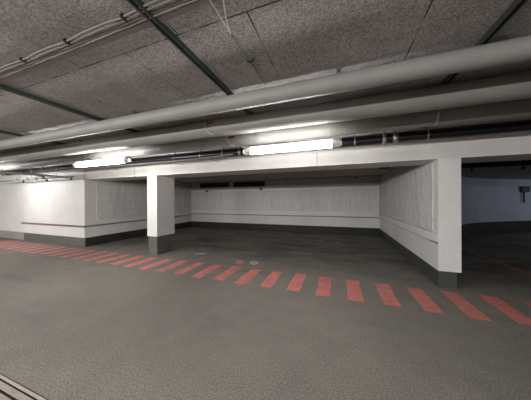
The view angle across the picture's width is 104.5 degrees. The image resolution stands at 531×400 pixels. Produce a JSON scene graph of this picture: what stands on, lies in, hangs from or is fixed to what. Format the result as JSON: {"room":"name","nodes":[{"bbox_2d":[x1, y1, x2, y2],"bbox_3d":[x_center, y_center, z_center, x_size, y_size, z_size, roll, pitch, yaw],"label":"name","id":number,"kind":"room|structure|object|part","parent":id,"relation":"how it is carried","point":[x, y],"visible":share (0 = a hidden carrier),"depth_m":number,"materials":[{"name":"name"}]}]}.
{"room":"parking garage","nodes":[
{"label":"parking garage","id":0,"kind":"room"},
{"bbox_2d":[0,168,23,239],"bbox_3d":[-11.753,0.148,8.764,5.970,2.700,0.270,0,0,20],"label":"wall","id":1,"kind":"structure","parent":0,"point":[10,191],"depth_m":7.94,"materials":[{"name":"white paint"}]},
{"bbox_2d":[21,163,191,246],"bbox_3d":[-6.428,0.124,9.465,3.590,2.700,5.290,0,0,20],"label":"wall","id":2,"kind":"structure","parent":0,"point":[78,211],"depth_m":7.11,"materials":[{"name":"white paint"}]},
{"bbox_2d":[0,171,67,177],"bbox_3d":[-7.049,-0.736,5.040,0.067,0.067,3.560,0,0,20],"label":"pipe","id":3,"kind":"object","parent":2,"relation":"attached to","point":[5,172],"visible":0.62,"depth_m":5.86,"materials":[{"name":"grey metal"}]},
{"bbox_3d":[-7.313,0.838,6.990,3.560,0.053,0.030,0,0,20],"label":"rail","id":4,"kind":"part","parent":2,"relation":"part of","materials":[{"name":"grey metal"}]},
{"bbox_3d":[-4.849,0.820,8.861,0.030,0.035,5.174,0,0,18],"label":"rail","id":5,"kind":"part","parent":2,"relation":"part of","materials":[{"name":"grey metal"}]},
{"bbox_2d":[0,226,530,399],"bbox_3d":[1.384,1.534,5.349,33.000,0.214,27.000,0,0,20],"label":"floor","id":6,"kind":"structure","parent":0,"point":[226,313],"depth_m":2.47,"materials":[{"name":"concrete"}]},
{"bbox_2d":[0,374,45,399],"bbox_3d":[-3.037,1.458,1.812,3.450,0.010,0.366,0,0,20],"label":"channel","id":7,"kind":"object","parent":6,"relation":"on","point":[8,391],"visible":1,"depth_m":1.55,"materials":[{"name":"black metal"}]},
{"bbox_2d":[147,175,174,254],"bbox_3d":[-2.917,0.405,5.760,0.352,2.110,0.621,0,0,20],"label":"column","id":8,"kind":"structure","parent":6,"relation":"on","point":[160,189],"depth_m":5.53,"materials":[{"name":"paint"}]},
{"bbox_2d":[0,0,530,153],"bbox_3d":[-1.125,-1.344,-1.651,33.000,0.200,12.140,0,0,20],"label":"ceiling","id":9,"kind":"structure","parent":0,"point":[288,41],"depth_m":1.70,"materials":[{"name":"grey concrete"}]},
{"bbox_2d":[0,130,65,143],"bbox_3d":[-4.946,-1.208,2.877,0.048,0.042,6.100,0,0,20],"label":"channel","id":10,"kind":"object","parent":9,"relation":"attached to","point":[1,131],"visible":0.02,"depth_m":3.80,"materials":[{"name":"metal"}]},
{"bbox_2d":[0,176,73,182],"bbox_3d":[-7.779,-0.890,6.702,4.850,0.653,0.068,0,0,20],"label":"pipe","id":11,"kind":"object","parent":9,"relation":"hanging from","point":[71,178],"visible":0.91,"depth_m":6.49,"materials":[{"name":"grey plastic"}]},
{"bbox_2d":[0,84,139,132],"bbox_3d":[-2.864,-1.217,2.134,0.048,0.042,6.100,0,0,20],"label":"channel","id":12,"kind":"object","parent":9,"relation":"attached to","point":[3,87],"visible":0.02,"depth_m":2.58,"materials":[{"name":"metal"}]},
{"bbox_2d":[73,149,130,166],"bbox_3d":[-3.431,-0.978,4.264,1.695,0.518,0.104,0,0,20],"label":"hanging lamp","id":13,"kind":"object","parent":9,"relation":"hanging from","point":[117,160],"visible":0.94,"depth_m":4.18,"materials":[{"name":"white plastic"}]},
{"bbox_2d":[75,158,123,166],"bbox_3d":[-3.430,-0.772,4.264,1.440,0.104,0.104,0,0,20],"label":"diffuser","id":14,"kind":"object","parent":13,"relation":"attached to","point":[108,161],"depth_m":4.21,"materials":[{"name":"white plastic"}]},
{"bbox_2d":[0,0,219,83],"bbox_3d":[-3.425,-1.219,2.317,10.000,0.030,0.148,0,0,20],"label":"cable","id":15,"kind":"object","parent":9,"relation":"attached to","point":[191,5],"visible":1,"depth_m":1.53,"materials":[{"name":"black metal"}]},
{"bbox_2d":[126,0,253,114],"bbox_3d":[-0.764,-1.226,1.385,0.048,0.042,6.100,0,0,20],"label":"channel","id":16,"kind":"object","parent":9,"relation":"attached to","point":[162,28],"visible":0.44,"depth_m":1.61,"materials":[{"name":"metal"}]},
{"bbox_2d":[209,0,230,33],"bbox_3d":[-0.270,-1.218,1.203,0.181,0.058,0.643,0,0,17],"label":"cable","id":17,"kind":"object","parent":9,"relation":"hanging from","point":[228,28],"visible":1,"depth_m":1.34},
{"bbox_2d":[231,33,266,86],"bbox_3d":[-0.069,-1.242,2.018,0.075,0.018,1.040,0,0,20],"label":"wire","id":18,"kind":"object","parent":9,"relation":"attached to","point":[247,59],"visible":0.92,"depth_m":1.81,"materials":[{"name":"metal"}]},
{"bbox_2d":[0,71,530,163],"bbox_3d":[-2.773,-1.098,3.846,25.800,0.286,0.262,0,0,20],"label":"insulated pipe","id":19,"kind":"object","parent":9,"relation":"hanging from","point":[514,86],"visible":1,"depth_m":2.51,"materials":[{"name":"metal"}]},
{"bbox_2d":[0,35,530,149],"bbox_3d":[-2.968,-1.135,3.302,25.800,0.209,0.167,0,0,20],"label":"insulated pipe","id":20,"kind":"object","parent":9,"relation":"hanging from","point":[515,50],"visible":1,"depth_m":1.98,"materials":[{"name":"metal"}]},
{"bbox_2d":[0,98,530,170],"bbox_3d":[-2.572,-1.093,4.411,25.800,0.298,0.262,0,0,20],"label":"insulated pipe","id":21,"kind":"object","parent":9,"relation":"hanging from","point":[521,107],"visible":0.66,"depth_m":3.08,"materials":[{"name":"metal"}]},
{"bbox_2d":[5,119,530,175],"bbox_3d":[0.253,-1.079,3.995,20.200,0.345,0.190,0,0,20],"label":"pipe","id":22,"kind":"object","parent":9,"relation":"attached to","point":[518,126],"visible":0.73,"depth_m":3.31,"materials":[{"name":"rubber"}]},
{"bbox_2d":[243,123,341,154],"bbox_3d":[0.336,-0.979,2.978,1.445,0.548,0.104,0,0,20],"label":"hanging lamp","id":23,"kind":"object","parent":9,"relation":"hanging from","point":[331,142],"visible":0.95,"depth_m":2.91,"materials":[{"name":"white plastic"}]},
{"bbox_2d":[250,140,331,154],"bbox_3d":[0.337,-0.758,2.978,1.190,0.104,0.104,0,0,20],"label":"diffuser","id":24,"kind":"object","parent":23,"relation":"attached to","point":[312,144],"depth_m":2.93,"materials":[{"name":"white plastic"}]},
{"bbox_2d":[84,116,530,180],"bbox_3d":[5.499,-0.981,2.777,23.500,0.590,0.650,0,0,20],"label":"beam","id":25,"kind":"structure","parent":9,"relation":"attached to","point":[509,146],"depth_m":3.90,"materials":[{"name":"paint"}]},
{"bbox_2d":[59,154,232,171],"bbox_3d":[-3.369,-0.905,5.372,5.851,0.074,0.423,0,0,20],"label":"conduit","id":26,"kind":"object","parent":25,"relation":"attached to","point":[225,154],"visible":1,"depth_m":4.93,"materials":[{"name":"grey plastic"}]},
{"bbox_2d":[440,0,528,84],"bbox_3d":[1.355,-1.236,0.629,0.048,0.042,6.100,0,0,20],"label":"channel","id":27,"kind":"object","parent":9,"relation":"attached to","point":[516,5],"visible":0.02,"depth_m":1.44,"materials":[{"name":"metal"}]},
{"bbox_2d":[191,177,379,234],"bbox_3d":[-0.453,0.167,10.126,11.340,2.560,0.330,0,0,20],"label":"wall","id":28,"kind":"structure","parent":0,"point":[306,205],"depth_m":9.38,"materials":[{"name":"white paint"}]},
{"bbox_2d":[200,182,228,187],"bbox_3d":[-2.707,-0.774,10.828,1.750,0.240,0.041,0,0,20],"label":"air vent","id":29,"kind":"object","parent":28,"relation":"in","point":[202,185],"visible":1,"depth_m":10.83,"materials":[{"name":"black metal"}]},
{"bbox_2d":[233,181,264,186],"bbox_3d":[-0.828,-0.782,10.158,1.680,0.240,0.041,0,0,20],"label":"air vent","id":30,"kind":"object","parent":28,"relation":"in","point":[255,183],"visible":1,"depth_m":10.16,"materials":[{"name":"black metal"}]},
{"bbox_3d":[0.222,0.725,9.780,9.120,0.038,0.030,0,0,20],"label":"rail","id":31,"kind":"part","parent":28,"relation":"part of","materials":[{"name":"grey metal"}]},
{"bbox_3d":[0.213,0.634,9.757,9.120,0.140,0.080,0,0,20],"label":"bumper rail","id":32,"kind":"part","parent":28,"relation":"part of","materials":[{"name":"paint"}]},
{"bbox_2d":[174,166,397,183],"bbox_3d":[-1.009,-1.010,7.838,10.840,0.200,4.510,0,0,20],"label":"ceiling","id":33,"kind":"structure","parent":0,"point":[360,171],"depth_m":7.75,"materials":[{"name":"grey concrete"}]},
{"bbox_2d":[182,175,382,183],"bbox_3d":[-0.007,-0.844,8.919,9.000,0.138,0.058,0,0,20],"label":"pipe","id":34,"kind":"object","parent":33,"relation":"attached to","point":[355,176],"visible":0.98,"depth_m":8.54,"materials":[{"name":"grey plastic"}]},
{"bbox_2d":[379,158,461,288],"bbox_3d":[3.827,0.150,5.770,0.350,2.560,5.160,0,0,20],"label":"wall","id":35,"kind":"structure","parent":0,"point":[420,205],"depth_m":3.79,"materials":[{"name":"paint"}]},
{"bbox_3d":[3.681,0.620,5.798,0.052,0.150,5.108,0,0,20],"label":"bumper rail","id":36,"kind":"part","parent":35,"relation":"part of","materials":[{"name":"paint"}]},
{"bbox_2d":[461,176,530,238],"bbox_3d":[11.112,0.196,7.820,17.136,2.400,2.785,0,0,-17],"label":"wall","id":37,"kind":"structure","parent":0,"point":[488,206],"depth_m":8.52,"materials":[{"name":"paint"}]},
{"bbox_2d":[520,186,529,202],"bbox_3d":[11.067,-0.235,8.792,0.260,0.700,0.200,0,0,20],"label":"wall box","id":38,"kind":"object","parent":37,"relation":"attached to","point":[523,189],"visible":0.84,"depth_m":8.73,"materials":[{"name":"metal"}]},
{"bbox_2d":[461,160,530,179],"bbox_3d":[12.394,-1.010,8.206,14.160,0.240,14.210,0,0,20],"label":"ceiling","id":39,"kind":"structure","parent":0,"point":[504,172],"depth_m":6.49,"materials":[{"name":"grey concrete"}]},
{"bbox_2d":[461,160,530,170],"bbox_3d":[7.287,-0.787,3.769,6.800,0.245,0.109,0,0,20],"label":"pipe","id":40,"kind":"object","parent":39,"relation":"hanging from","point":[522,163],"visible":0.81,"depth_m":4.51,"materials":[{"name":"black metal"}]}
]}

